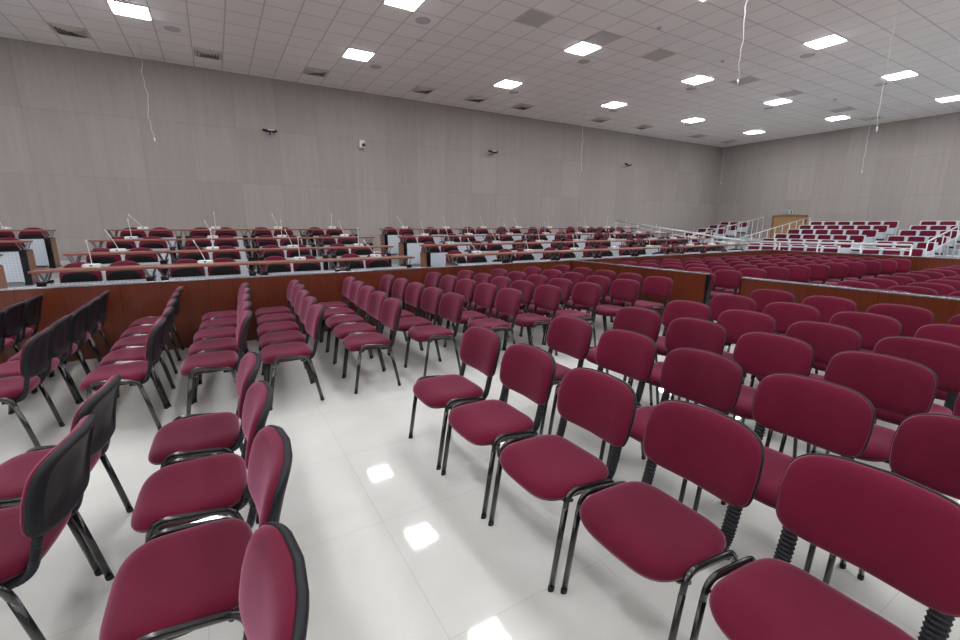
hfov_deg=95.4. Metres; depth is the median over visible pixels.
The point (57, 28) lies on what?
ceiling vent
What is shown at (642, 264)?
chair
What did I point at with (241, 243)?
desk
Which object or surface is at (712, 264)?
chair
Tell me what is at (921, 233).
cushion
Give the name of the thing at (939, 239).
cushion
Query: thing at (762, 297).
chair
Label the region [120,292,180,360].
chair
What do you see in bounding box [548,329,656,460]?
chair
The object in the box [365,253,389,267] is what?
seat
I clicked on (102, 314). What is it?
chair
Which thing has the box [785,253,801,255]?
chair
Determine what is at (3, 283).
desk
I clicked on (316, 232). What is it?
seat
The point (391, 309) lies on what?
chair
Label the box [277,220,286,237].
desk microphone
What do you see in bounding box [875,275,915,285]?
chair
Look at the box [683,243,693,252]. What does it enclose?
seat
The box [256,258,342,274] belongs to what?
desk
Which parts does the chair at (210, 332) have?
seat, backrest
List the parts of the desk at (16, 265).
panel, post, panel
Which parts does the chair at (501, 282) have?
seat, backrest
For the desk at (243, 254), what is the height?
0.752 m
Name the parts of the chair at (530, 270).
backrest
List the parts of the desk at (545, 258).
panel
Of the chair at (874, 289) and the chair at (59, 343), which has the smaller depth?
the chair at (59, 343)
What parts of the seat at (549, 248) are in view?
backrest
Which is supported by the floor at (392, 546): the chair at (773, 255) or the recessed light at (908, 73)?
the chair at (773, 255)
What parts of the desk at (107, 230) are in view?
panel, post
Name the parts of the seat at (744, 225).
seat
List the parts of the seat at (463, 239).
seat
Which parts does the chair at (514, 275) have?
backrest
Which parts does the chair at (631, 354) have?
leg, leg, backrest, leg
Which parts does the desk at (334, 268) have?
panel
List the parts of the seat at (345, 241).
seat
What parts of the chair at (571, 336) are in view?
leg, leg, rail, seat, backrest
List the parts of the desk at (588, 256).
panel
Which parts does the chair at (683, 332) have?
seat, leg, backrest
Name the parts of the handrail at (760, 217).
rail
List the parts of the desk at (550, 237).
panel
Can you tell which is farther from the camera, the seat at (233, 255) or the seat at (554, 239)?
the seat at (554, 239)
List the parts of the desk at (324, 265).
panel, post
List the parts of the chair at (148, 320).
seat, leg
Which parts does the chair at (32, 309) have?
seat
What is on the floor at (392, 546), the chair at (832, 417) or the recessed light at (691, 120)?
the chair at (832, 417)
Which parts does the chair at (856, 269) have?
seat, backrest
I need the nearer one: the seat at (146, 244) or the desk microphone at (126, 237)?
the desk microphone at (126, 237)
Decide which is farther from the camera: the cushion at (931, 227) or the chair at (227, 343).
the cushion at (931, 227)
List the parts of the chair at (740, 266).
backrest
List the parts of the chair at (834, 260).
backrest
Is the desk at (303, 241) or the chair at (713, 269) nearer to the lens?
the chair at (713, 269)
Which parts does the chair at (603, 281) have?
seat, backrest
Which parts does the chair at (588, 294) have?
leg, seat, backrest, rail, leg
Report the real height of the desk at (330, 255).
0.752 m
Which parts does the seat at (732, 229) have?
seat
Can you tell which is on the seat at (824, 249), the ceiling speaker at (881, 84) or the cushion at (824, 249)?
the cushion at (824, 249)
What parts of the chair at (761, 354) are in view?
seat, leg, backrest, leg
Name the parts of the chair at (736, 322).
seat, backrest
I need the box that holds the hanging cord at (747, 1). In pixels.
[737,1,747,84]
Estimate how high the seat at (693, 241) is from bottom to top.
0.803 m
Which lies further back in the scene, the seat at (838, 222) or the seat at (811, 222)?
the seat at (811, 222)
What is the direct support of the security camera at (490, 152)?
attached to the wall at (79, 153)
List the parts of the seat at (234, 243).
seat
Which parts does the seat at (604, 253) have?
seat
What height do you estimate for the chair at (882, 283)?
0.824 m
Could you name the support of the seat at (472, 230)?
on the floor at (63, 263)
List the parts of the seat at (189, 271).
seat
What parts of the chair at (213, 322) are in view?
seat, backrest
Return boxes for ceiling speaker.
[163,26,180,31]
[370,65,381,68]
[415,17,430,23]
[578,59,589,63]
[800,53,814,57]
[873,83,886,86]
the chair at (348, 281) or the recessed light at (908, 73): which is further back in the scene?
the recessed light at (908, 73)
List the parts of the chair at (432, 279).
backrest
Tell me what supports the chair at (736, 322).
on the floor at (392, 546)
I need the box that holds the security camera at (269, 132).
[262,128,276,136]
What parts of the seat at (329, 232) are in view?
seat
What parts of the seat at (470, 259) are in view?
seat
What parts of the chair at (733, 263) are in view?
backrest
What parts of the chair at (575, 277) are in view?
backrest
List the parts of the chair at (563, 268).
backrest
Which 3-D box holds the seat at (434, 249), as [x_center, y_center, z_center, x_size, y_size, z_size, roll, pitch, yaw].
[-1.163,-1.474,10.485,0.475,0.792,0.261,-7,14,-30]
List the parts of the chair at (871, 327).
seat, backrest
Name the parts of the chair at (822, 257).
backrest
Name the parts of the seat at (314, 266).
seat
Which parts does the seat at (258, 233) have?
seat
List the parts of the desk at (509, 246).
panel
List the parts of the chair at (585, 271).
backrest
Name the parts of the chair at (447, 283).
backrest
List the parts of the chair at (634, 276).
seat, backrest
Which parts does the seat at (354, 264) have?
seat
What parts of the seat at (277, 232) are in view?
seat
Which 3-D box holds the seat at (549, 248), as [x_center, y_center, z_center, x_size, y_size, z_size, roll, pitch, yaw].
[1.760,-1.380,10.735,0.475,0.792,0.261,-7,14,-31]
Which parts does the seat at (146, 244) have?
seat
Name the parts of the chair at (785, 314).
backrest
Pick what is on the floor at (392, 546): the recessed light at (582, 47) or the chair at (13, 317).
the chair at (13, 317)
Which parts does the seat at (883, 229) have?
seat, backrest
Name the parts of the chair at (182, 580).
seat, rail, rail, backrest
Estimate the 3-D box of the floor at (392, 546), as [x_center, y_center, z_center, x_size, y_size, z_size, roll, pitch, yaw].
[2.291,0.563,5.250,37.460,0.200,22.670,-7,14,-30]
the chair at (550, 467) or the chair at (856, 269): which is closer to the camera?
the chair at (550, 467)
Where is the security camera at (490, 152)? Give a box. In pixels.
[488,150,497,155]
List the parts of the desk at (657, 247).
panel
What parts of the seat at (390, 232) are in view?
backrest, seat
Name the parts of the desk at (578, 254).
panel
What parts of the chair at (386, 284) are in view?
backrest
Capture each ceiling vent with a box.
[47,22,91,38]
[193,47,221,59]
[303,67,329,76]
[411,86,435,93]
[464,95,487,102]
[511,104,533,109]
[514,9,555,27]
[583,31,620,45]
[589,117,610,121]
[633,125,653,128]
[640,49,675,60]
[688,134,706,137]
[721,140,736,142]
[730,76,759,84]
[775,90,803,97]
[829,107,854,112]
[859,116,882,120]
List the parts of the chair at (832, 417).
leg, seat, leg, backrest, leg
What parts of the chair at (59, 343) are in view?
leg, seat, leg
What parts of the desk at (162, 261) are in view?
panel, post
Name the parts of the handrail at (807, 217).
rail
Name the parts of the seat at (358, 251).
seat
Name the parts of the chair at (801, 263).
backrest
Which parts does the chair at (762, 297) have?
backrest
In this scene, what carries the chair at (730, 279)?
on the floor at (392, 546)
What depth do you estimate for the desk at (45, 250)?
8.58 m
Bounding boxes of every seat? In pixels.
[0,231,14,237]
[0,238,26,282]
[18,227,48,266]
[59,262,102,282]
[86,248,121,263]
[106,236,136,248]
[106,261,145,280]
[120,227,146,237]
[125,247,158,262]
[139,236,167,248]
[148,227,173,237]
[170,259,204,277]
[179,246,209,260]
[186,236,211,247]
[190,227,212,236]
[208,258,240,275]
[212,246,240,259]
[214,235,238,246]
[215,227,237,236]
[252,227,271,236]
[255,235,277,245]
[259,245,284,258]
[261,256,290,272]
[274,227,292,235]
[280,235,301,245]
[286,244,310,257]
[293,255,320,271]
[306,227,324,256]
[316,235,335,246]
[326,227,342,235]
[327,243,348,255]
[337,235,356,244]
[339,254,363,269]
[351,243,371,254]
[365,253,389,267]
[382,227,397,254]
[399,227,413,234]
[400,234,416,242]
[418,234,434,242]
[421,242,440,252]
[424,227,438,234]
[439,229,452,234]
[441,241,458,252]
[445,233,460,241]
[446,250,466,263]
[461,234,475,241]
[463,227,475,233]
[467,250,486,262]
[470,241,486,250]
[476,227,488,233]
[485,233,499,240]
[487,240,502,250]
[498,249,516,260]
[500,233,513,240]
[509,227,521,233]
[512,240,527,248]
[516,248,533,260]
[522,233,534,239]
[528,240,542,248]
[535,232,547,239]
[540,227,550,232]
[543,247,559,257]
[551,239,563,246]
[555,232,565,238]
[560,247,575,258]
[565,239,578,247]
[566,227,575,233]
[567,232,578,239]
[576,227,586,232]
[583,246,598,255]
[585,239,597,246]
[587,227,595,232]
[594,232,603,239]
[598,238,610,246]
[598,246,612,256]
[604,232,615,238]
[615,232,625,238]
[619,245,631,253]
[626,238,637,247]
[633,245,645,254]
[636,238,647,245]
[648,237,659,244]
[661,244,672,254]
[668,238,678,244]
[671,243,683,252]
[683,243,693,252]
[689,236,701,243]
[697,228,706,231]
[701,232,714,242]
[704,242,714,251]
[707,228,716,240]
[714,228,727,241]
[723,225,738,241]
[737,222,749,237]
[743,243,761,250]
[759,243,775,249]
[761,238,775,242]
[774,233,787,237]
[774,243,790,249]
[775,238,789,243]
[787,229,800,233]
[787,234,802,238]
[789,239,804,243]
[789,244,805,250]
[798,225,812,228]
[800,229,814,233]
[801,234,816,238]
[804,239,820,244]
[805,245,822,251]
[809,221,823,224]
[812,225,826,228]
[814,229,829,233]
[816,234,832,239]
[819,239,836,250]
[821,245,840,252]
[823,221,836,224]
[826,225,840,228]
[829,229,844,234]
[831,234,848,239]
[836,221,851,224]
[836,240,853,252]
[840,225,855,228]
[844,229,861,251]
[848,235,865,250]
[851,221,866,224]
[854,229,878,251]
[856,225,872,246]
[861,246,881,253]
[865,225,889,246]
[866,221,882,241]
[874,241,894,246]
[876,221,899,240]
[880,247,902,254]
[886,235,906,241]
[894,241,915,247]
[898,230,918,235]
[901,248,925,256]
[906,236,927,247]
[909,225,928,229]
[915,242,937,256]
[917,230,938,235]
[919,221,938,224]
[926,236,948,256]
[928,225,948,229]
[937,230,959,255]
[938,221,958,224]
[948,225,959,241]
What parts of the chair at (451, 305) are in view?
leg, leg, seat, leg, rail, backrest, leg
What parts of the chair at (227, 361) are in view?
leg, leg, seat, rail, backrest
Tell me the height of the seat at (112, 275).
0.792 m
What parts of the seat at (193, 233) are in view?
seat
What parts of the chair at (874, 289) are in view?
backrest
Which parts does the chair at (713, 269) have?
seat, backrest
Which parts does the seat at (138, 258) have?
seat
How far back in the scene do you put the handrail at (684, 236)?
15.64 m
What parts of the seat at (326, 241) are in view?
seat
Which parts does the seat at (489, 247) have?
seat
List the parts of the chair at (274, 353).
leg, leg, seat, rail, leg, backrest, leg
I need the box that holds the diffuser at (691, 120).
[684,118,701,122]
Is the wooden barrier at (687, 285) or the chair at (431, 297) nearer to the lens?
the chair at (431, 297)
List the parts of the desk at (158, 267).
panel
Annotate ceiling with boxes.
[0,0,959,146]
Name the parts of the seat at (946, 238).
backrest, seat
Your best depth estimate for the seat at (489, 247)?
11.29 m
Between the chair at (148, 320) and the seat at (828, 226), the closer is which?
the chair at (148, 320)
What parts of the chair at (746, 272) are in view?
seat, backrest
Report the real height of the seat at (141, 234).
0.792 m
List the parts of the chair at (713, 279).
backrest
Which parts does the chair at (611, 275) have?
backrest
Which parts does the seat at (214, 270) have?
seat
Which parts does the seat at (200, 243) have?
seat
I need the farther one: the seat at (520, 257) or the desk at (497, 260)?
the seat at (520, 257)
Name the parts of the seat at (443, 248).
seat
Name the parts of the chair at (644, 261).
backrest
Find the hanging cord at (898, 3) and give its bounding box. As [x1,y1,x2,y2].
[876,3,898,130]
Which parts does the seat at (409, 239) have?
seat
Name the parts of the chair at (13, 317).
seat, leg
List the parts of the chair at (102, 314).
leg, leg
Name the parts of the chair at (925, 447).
leg, leg, backrest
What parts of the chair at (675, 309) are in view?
seat, backrest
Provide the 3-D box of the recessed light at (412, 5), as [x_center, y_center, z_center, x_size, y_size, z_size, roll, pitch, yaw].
[-1.341,-5.702,7.792,0.596,0.026,0.586,-7,14,-30]
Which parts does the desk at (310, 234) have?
panel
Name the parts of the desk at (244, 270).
panel, post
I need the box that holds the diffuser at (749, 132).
[746,131,761,133]
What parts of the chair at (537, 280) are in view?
backrest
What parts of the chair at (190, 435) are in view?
seat, rail, rail, backrest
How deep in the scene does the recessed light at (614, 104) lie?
14.48 m
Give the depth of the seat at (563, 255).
10.90 m
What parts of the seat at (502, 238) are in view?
seat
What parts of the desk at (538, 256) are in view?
panel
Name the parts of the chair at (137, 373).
rail, rail, seat, leg, backrest, leg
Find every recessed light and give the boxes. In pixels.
[107,0,151,19]
[342,48,373,60]
[383,0,423,10]
[494,79,521,88]
[564,41,601,54]
[601,101,626,107]
[681,117,704,122]
[682,75,713,84]
[743,130,764,133]
[764,98,791,104]
[803,33,847,48]
[825,115,850,120]
[881,70,918,80]
[935,95,959,101]
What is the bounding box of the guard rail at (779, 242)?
[745,240,912,255]
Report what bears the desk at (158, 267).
on the floor
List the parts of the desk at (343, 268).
panel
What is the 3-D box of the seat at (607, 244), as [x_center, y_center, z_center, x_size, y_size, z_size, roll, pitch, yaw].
[3.799,-2.095,13.366,0.475,0.792,0.261,-7,14,-30]
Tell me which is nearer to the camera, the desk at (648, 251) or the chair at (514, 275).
the chair at (514, 275)
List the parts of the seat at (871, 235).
seat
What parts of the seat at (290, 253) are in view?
seat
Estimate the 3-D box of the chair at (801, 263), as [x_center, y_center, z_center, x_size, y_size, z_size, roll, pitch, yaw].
[6.622,-0.811,9.133,0.566,0.824,0.514,-7,14,-30]
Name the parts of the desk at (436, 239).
panel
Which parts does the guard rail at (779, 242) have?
rail, rail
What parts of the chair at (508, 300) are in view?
seat, rail, backrest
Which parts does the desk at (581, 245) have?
panel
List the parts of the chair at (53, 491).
rail, rail, leg, seat, backrest, leg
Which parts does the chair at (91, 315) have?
seat, leg, leg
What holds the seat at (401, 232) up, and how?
on the floor at (63, 263)
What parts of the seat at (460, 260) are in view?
seat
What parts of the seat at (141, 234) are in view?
seat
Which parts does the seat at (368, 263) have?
seat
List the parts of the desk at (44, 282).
panel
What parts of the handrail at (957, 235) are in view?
rail, rail, post, post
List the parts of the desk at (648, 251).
panel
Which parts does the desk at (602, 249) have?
panel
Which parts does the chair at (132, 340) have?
seat, leg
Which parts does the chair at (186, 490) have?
seat, rail, rail, leg, backrest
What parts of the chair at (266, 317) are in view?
seat, backrest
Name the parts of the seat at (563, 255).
seat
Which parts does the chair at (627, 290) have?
seat, backrest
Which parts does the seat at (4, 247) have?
seat, backrest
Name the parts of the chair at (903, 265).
backrest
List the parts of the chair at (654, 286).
seat, backrest, rail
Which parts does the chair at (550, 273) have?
backrest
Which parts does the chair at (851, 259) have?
backrest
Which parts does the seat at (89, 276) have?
seat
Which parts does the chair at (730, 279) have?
seat, backrest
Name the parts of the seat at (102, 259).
seat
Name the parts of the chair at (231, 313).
seat, backrest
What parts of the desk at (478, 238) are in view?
panel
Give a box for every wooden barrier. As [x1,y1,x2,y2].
[0,250,769,363]
[570,260,711,323]
[739,277,959,333]
[769,249,959,274]
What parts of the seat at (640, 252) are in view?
seat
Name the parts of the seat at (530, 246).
seat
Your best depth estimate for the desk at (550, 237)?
14.91 m
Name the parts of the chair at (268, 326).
seat, backrest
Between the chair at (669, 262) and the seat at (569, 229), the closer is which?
the chair at (669, 262)
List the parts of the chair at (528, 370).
leg, rail, leg, seat, rail, backrest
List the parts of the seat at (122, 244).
seat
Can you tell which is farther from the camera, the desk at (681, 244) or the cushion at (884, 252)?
the desk at (681, 244)
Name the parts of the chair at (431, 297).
seat, backrest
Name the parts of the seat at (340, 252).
seat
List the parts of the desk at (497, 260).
panel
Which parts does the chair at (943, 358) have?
seat, backrest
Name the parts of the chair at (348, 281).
seat, backrest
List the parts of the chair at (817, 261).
backrest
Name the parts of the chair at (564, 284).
seat, leg, backrest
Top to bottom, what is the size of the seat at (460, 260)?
0.792 m
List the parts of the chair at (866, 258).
backrest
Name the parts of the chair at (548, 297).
leg, seat, leg, rail, backrest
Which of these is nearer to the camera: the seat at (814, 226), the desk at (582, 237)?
the desk at (582, 237)
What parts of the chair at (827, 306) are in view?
backrest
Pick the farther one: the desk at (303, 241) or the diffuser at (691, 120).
the diffuser at (691, 120)
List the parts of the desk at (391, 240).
panel, post, panel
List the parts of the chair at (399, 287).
backrest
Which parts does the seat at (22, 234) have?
seat, backrest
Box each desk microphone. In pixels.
[0,223,10,229]
[81,240,101,268]
[105,229,126,251]
[124,219,137,239]
[128,214,147,228]
[193,240,212,263]
[204,220,217,237]
[206,228,218,249]
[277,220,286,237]
[284,229,297,247]
[293,237,305,260]
[338,221,348,236]
[353,228,363,246]
[363,240,381,257]
[467,238,481,253]
[524,235,533,251]
[609,236,618,248]
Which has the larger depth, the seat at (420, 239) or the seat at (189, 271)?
the seat at (420, 239)
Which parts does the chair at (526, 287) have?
leg, seat, backrest, leg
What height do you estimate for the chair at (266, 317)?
0.836 m
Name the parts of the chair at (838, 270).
seat, backrest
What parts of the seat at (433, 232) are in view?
seat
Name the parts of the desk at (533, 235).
panel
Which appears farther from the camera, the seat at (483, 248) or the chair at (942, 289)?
the seat at (483, 248)
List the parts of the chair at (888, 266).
backrest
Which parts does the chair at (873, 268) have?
seat, backrest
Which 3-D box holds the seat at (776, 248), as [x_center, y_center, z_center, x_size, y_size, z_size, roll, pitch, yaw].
[10.712,-2.318,15.623,0.349,0.803,0.488,-7,14,-30]
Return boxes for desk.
[0,230,62,267]
[0,240,38,285]
[0,254,7,288]
[28,265,156,286]
[63,250,169,280]
[88,239,176,273]
[106,229,182,256]
[155,261,257,280]
[168,248,254,275]
[176,238,251,259]
[182,229,248,246]
[248,229,306,260]
[252,237,317,273]
[254,247,329,274]
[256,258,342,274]
[306,229,359,255]
[316,236,374,267]
[328,245,393,269]
[339,256,414,270]
[379,228,427,253]
[397,235,450,265]
[420,243,477,266]
[425,228,466,242]
[445,252,509,265]
[446,235,492,251]
[464,228,504,240]
[471,242,523,261]
[488,234,531,248]
[500,228,536,240]
[502,250,557,262]
[516,241,563,259]
[526,234,566,248]
[532,228,567,239]
[548,249,600,259]
[556,241,599,257]
[560,234,597,247]
[572,228,600,239]
[591,248,637,257]
[593,240,632,255]
[596,228,620,235]
[601,233,631,245]
[615,228,639,236]
[625,233,652,242]
[627,246,670,255]
[635,239,667,253]
[646,233,671,240]
[660,239,687,246]
[668,245,706,254]
[681,238,707,244]
[696,244,727,252]
[717,244,747,251]
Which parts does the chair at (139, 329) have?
seat, leg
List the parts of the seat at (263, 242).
seat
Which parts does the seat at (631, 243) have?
backrest, seat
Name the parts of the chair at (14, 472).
rail, rail, seat, leg, backrest, leg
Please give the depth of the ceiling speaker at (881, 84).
12.43 m
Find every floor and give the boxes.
[0,299,959,639]
[7,263,419,287]
[37,251,398,278]
[713,237,760,250]
[713,241,740,248]
[851,251,959,257]
[852,246,958,254]
[863,243,959,248]
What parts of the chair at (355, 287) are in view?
leg, seat, backrest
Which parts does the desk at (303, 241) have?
post, panel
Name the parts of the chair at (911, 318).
backrest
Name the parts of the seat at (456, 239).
seat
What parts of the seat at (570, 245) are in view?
seat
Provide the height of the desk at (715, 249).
0.752 m
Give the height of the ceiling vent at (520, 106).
0.035 m
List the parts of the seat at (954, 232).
seat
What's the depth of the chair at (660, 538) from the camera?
1.67 m
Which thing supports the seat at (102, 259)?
on the floor
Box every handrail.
[616,220,744,246]
[685,217,763,250]
[734,217,810,248]
[924,225,959,257]
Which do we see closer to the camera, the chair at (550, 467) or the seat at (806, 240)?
the chair at (550, 467)
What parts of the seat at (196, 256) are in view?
seat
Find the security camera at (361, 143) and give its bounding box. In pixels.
[358,140,365,148]
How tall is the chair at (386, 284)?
0.836 m
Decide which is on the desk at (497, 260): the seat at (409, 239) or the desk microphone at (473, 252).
the desk microphone at (473, 252)
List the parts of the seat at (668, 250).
backrest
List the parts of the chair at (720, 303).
backrest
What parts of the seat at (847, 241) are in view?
seat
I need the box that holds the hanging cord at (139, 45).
[139,45,155,141]
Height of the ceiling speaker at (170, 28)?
0.012 m
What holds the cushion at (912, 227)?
on the seat at (912, 227)
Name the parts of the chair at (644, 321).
seat, backrest, leg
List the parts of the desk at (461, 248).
panel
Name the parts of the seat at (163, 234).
seat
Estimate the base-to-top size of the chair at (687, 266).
0.824 m
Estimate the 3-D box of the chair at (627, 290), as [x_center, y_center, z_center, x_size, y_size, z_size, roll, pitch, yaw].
[1.834,-0.130,6.004,0.566,0.836,0.516,-7,14,-30]
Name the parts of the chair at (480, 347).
leg, rail, leg, seat, rail, backrest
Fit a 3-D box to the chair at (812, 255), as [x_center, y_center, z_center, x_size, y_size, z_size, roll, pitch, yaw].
[8.415,-1.248,11.146,0.566,0.824,0.514,-7,14,-29]
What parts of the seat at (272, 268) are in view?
seat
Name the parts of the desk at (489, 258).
panel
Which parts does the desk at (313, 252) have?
post, panel, post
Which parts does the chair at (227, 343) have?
leg, seat, backrest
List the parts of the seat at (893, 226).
seat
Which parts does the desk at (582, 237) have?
panel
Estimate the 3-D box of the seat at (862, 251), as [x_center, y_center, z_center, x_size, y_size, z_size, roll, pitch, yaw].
[11.992,-1.855,13.517,0.349,0.803,0.488,-7,14,-30]
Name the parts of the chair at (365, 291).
leg, seat, backrest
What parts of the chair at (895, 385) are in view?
leg, leg, seat, backrest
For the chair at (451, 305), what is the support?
on the floor at (392, 546)
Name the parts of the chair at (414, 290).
seat, backrest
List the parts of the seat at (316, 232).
backrest, seat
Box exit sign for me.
[785,210,792,213]
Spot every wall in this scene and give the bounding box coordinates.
[0,37,721,260]
[713,112,959,242]
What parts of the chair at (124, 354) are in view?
seat, leg, backrest, leg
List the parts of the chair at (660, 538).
leg, rail, seat, leg, backrest, rail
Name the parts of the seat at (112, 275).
seat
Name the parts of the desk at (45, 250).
panel, post, panel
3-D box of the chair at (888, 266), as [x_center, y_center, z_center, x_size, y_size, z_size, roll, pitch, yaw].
[8.648,-0.896,9.538,0.566,0.824,0.514,-7,14,-30]
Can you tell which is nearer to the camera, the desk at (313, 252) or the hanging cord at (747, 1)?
the hanging cord at (747, 1)
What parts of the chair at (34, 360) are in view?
rail, seat, leg, backrest, leg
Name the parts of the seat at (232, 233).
seat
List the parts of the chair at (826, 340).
leg, seat, backrest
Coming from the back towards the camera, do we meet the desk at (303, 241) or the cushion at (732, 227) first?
the cushion at (732, 227)
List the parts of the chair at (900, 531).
leg, rail, seat, backrest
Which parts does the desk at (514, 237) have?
panel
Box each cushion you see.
[717,229,725,233]
[728,225,737,229]
[739,222,748,226]
[748,243,759,249]
[761,244,773,249]
[775,234,786,237]
[776,239,787,243]
[776,244,788,249]
[791,245,803,250]
[803,235,814,238]
[805,240,817,244]
[811,222,821,224]
[815,230,827,233]
[817,235,830,239]
[820,240,834,244]
[823,246,837,252]
[824,222,835,224]
[830,230,842,234]
[833,235,846,239]
[837,240,851,247]
[838,222,849,224]
[845,230,858,234]
[849,235,863,242]
[852,222,864,224]
[857,225,870,229]
[862,230,875,236]
[868,222,880,224]
[873,226,886,231]
[876,242,892,246]
[882,248,899,254]
[884,221,897,227]
[888,236,904,241]
[903,249,922,255]
[907,236,924,241]
[911,226,926,229]
[916,243,935,250]
[919,231,935,235]
[929,237,946,244]
[930,226,946,229]
[940,231,956,238]
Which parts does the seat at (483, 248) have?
seat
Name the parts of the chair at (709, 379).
leg, seat, leg, backrest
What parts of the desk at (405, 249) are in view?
panel, post, panel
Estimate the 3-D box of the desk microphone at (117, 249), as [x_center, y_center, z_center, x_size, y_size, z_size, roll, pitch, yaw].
[-5.822,-1.266,6.984,0.213,0.359,0.142,-5,13,-20]
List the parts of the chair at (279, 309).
seat, backrest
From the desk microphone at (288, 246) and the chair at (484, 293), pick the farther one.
the desk microphone at (288, 246)
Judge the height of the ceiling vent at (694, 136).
0.035 m
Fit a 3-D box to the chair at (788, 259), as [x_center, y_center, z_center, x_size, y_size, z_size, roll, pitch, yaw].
[6.930,-0.969,9.855,0.566,0.824,0.514,-7,14,-30]
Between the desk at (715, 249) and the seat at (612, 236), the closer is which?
the desk at (715, 249)
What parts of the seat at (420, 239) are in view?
seat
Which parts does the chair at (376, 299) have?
leg, seat, backrest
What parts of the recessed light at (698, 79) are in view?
frame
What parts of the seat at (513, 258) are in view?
seat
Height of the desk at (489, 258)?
0.752 m
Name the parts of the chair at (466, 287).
backrest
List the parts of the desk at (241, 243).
panel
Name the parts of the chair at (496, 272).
backrest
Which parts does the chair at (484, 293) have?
leg, seat, backrest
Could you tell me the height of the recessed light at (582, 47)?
0.026 m
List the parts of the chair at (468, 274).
backrest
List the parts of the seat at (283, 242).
seat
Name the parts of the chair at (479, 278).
backrest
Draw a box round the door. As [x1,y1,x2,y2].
[770,215,807,237]
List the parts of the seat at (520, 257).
seat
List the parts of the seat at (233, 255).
seat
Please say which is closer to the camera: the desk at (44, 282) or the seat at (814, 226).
the desk at (44, 282)
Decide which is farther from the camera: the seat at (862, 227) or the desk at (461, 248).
the seat at (862, 227)
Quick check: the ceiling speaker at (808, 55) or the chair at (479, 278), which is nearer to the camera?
the chair at (479, 278)
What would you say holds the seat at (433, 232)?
on the floor at (63, 263)
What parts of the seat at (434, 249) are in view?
backrest, seat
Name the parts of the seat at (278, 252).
seat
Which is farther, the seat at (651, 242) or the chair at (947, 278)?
the seat at (651, 242)
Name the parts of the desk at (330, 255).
panel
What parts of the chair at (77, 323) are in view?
seat, leg, leg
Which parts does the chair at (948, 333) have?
backrest, seat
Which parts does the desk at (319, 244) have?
panel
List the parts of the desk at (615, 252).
panel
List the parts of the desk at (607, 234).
panel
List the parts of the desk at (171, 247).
panel, post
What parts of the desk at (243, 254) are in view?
panel, post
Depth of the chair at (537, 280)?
6.51 m
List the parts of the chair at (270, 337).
leg, seat, backrest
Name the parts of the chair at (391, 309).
leg, leg, seat, rail, leg, backrest, leg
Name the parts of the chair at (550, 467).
leg, rail, seat, leg, rail, backrest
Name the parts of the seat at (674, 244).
backrest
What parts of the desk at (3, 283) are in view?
panel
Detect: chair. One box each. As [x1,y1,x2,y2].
[0,301,24,353]
[0,310,4,343]
[0,314,80,414]
[0,326,64,446]
[0,374,133,575]
[0,414,114,639]
[7,304,89,412]
[8,294,42,350]
[36,297,101,392]
[53,290,110,375]
[79,317,168,429]
[98,306,175,406]
[99,425,292,639]
[110,298,177,395]
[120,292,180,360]
[129,286,184,359]
[131,380,272,540]
[148,352,260,503]
[180,310,252,414]
[188,301,251,402]
[193,293,250,383]
[199,287,250,354]
[201,282,248,350]
[239,522,309,639]
[255,279,298,340]
[257,284,304,350]
[257,289,308,361]
[259,296,316,383]
[260,304,324,410]
[318,276,355,341]
[319,280,363,351]
[325,285,374,362]
[333,291,386,376]
[342,297,402,393]
[354,274,394,324]
[366,278,408,340]
[377,282,423,354]
[389,287,442,365]
[403,272,440,324]
[404,292,464,375]
[409,326,501,469]
[415,275,457,331]
[430,278,475,346]
[433,270,473,319]
[441,343,555,518]
[444,283,496,346]
[449,273,491,332]
[464,276,510,332]
[467,288,521,343]
[482,268,506,313]
[485,280,533,349]
[488,367,636,591]
[495,271,525,319]
[502,274,547,335]
[504,284,561,355]
[504,316,592,434]
[519,266,540,309]
[520,278,571,344]
[532,269,561,298]
[544,282,601,346]
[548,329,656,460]
[553,265,570,308]
[560,272,583,310]
[560,400,764,639]
[563,275,609,331]
[568,267,592,308]
[585,306,661,405]
[588,270,615,324]
[588,279,639,330]
[594,272,642,323]
[606,348,742,504]
[619,261,636,265]
[623,276,672,310]
[628,300,710,399]
[629,317,726,404]
[639,263,658,267]
[640,260,659,267]
[661,259,681,265]
[661,261,682,266]
[661,265,683,270]
[678,309,775,418]
[682,258,701,263]
[683,260,703,267]
[684,263,707,270]
[686,267,711,272]
[690,453,959,639]
[693,373,874,573]
[694,271,715,305]
[694,332,813,457]
[702,257,720,261]
[704,259,724,264]
[707,262,729,268]
[709,269,742,298]
[709,294,755,376]
[710,261,750,300]
[710,266,734,291]
[720,256,738,260]
[722,268,766,294]
[724,258,744,262]
[733,264,757,287]
[738,255,755,258]
[741,321,861,452]
[742,257,761,261]
[748,260,769,264]
[749,289,794,333]
[751,302,819,377]
[755,255,771,257]
[755,263,778,268]
[760,257,779,260]
[762,266,789,280]
[767,259,787,263]
[771,254,787,256]
[774,262,797,266]
[778,256,795,259]
[778,295,856,335]
[779,351,937,472]
[784,258,805,261]
[784,265,810,282]
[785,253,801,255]
[793,255,810,258]
[793,261,816,282]
[801,257,821,260]
[803,264,830,283]
[807,254,824,257]
[807,263,848,283]
[812,260,833,280]
[812,311,901,373]
[816,256,837,259]
[822,284,852,287]
[823,413,959,584]
[825,336,959,453]
[826,261,865,281]
[828,259,849,278]
[831,256,851,258]
[836,281,878,289]
[844,258,864,277]
[844,260,881,280]
[857,278,897,288]
[859,257,878,275]
[860,303,933,352]
[861,259,896,277]
[874,289,913,293]
[874,324,959,423]
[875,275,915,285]
[878,258,911,275]
[887,285,937,295]
[892,273,930,281]
[906,282,955,295]
[908,271,944,278]
[922,269,957,276]
[924,279,959,291]
[935,267,959,274]
[940,276,959,280]
[947,314,959,324]
[948,291,959,295]
[952,391,959,416]
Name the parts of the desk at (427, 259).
panel, post, panel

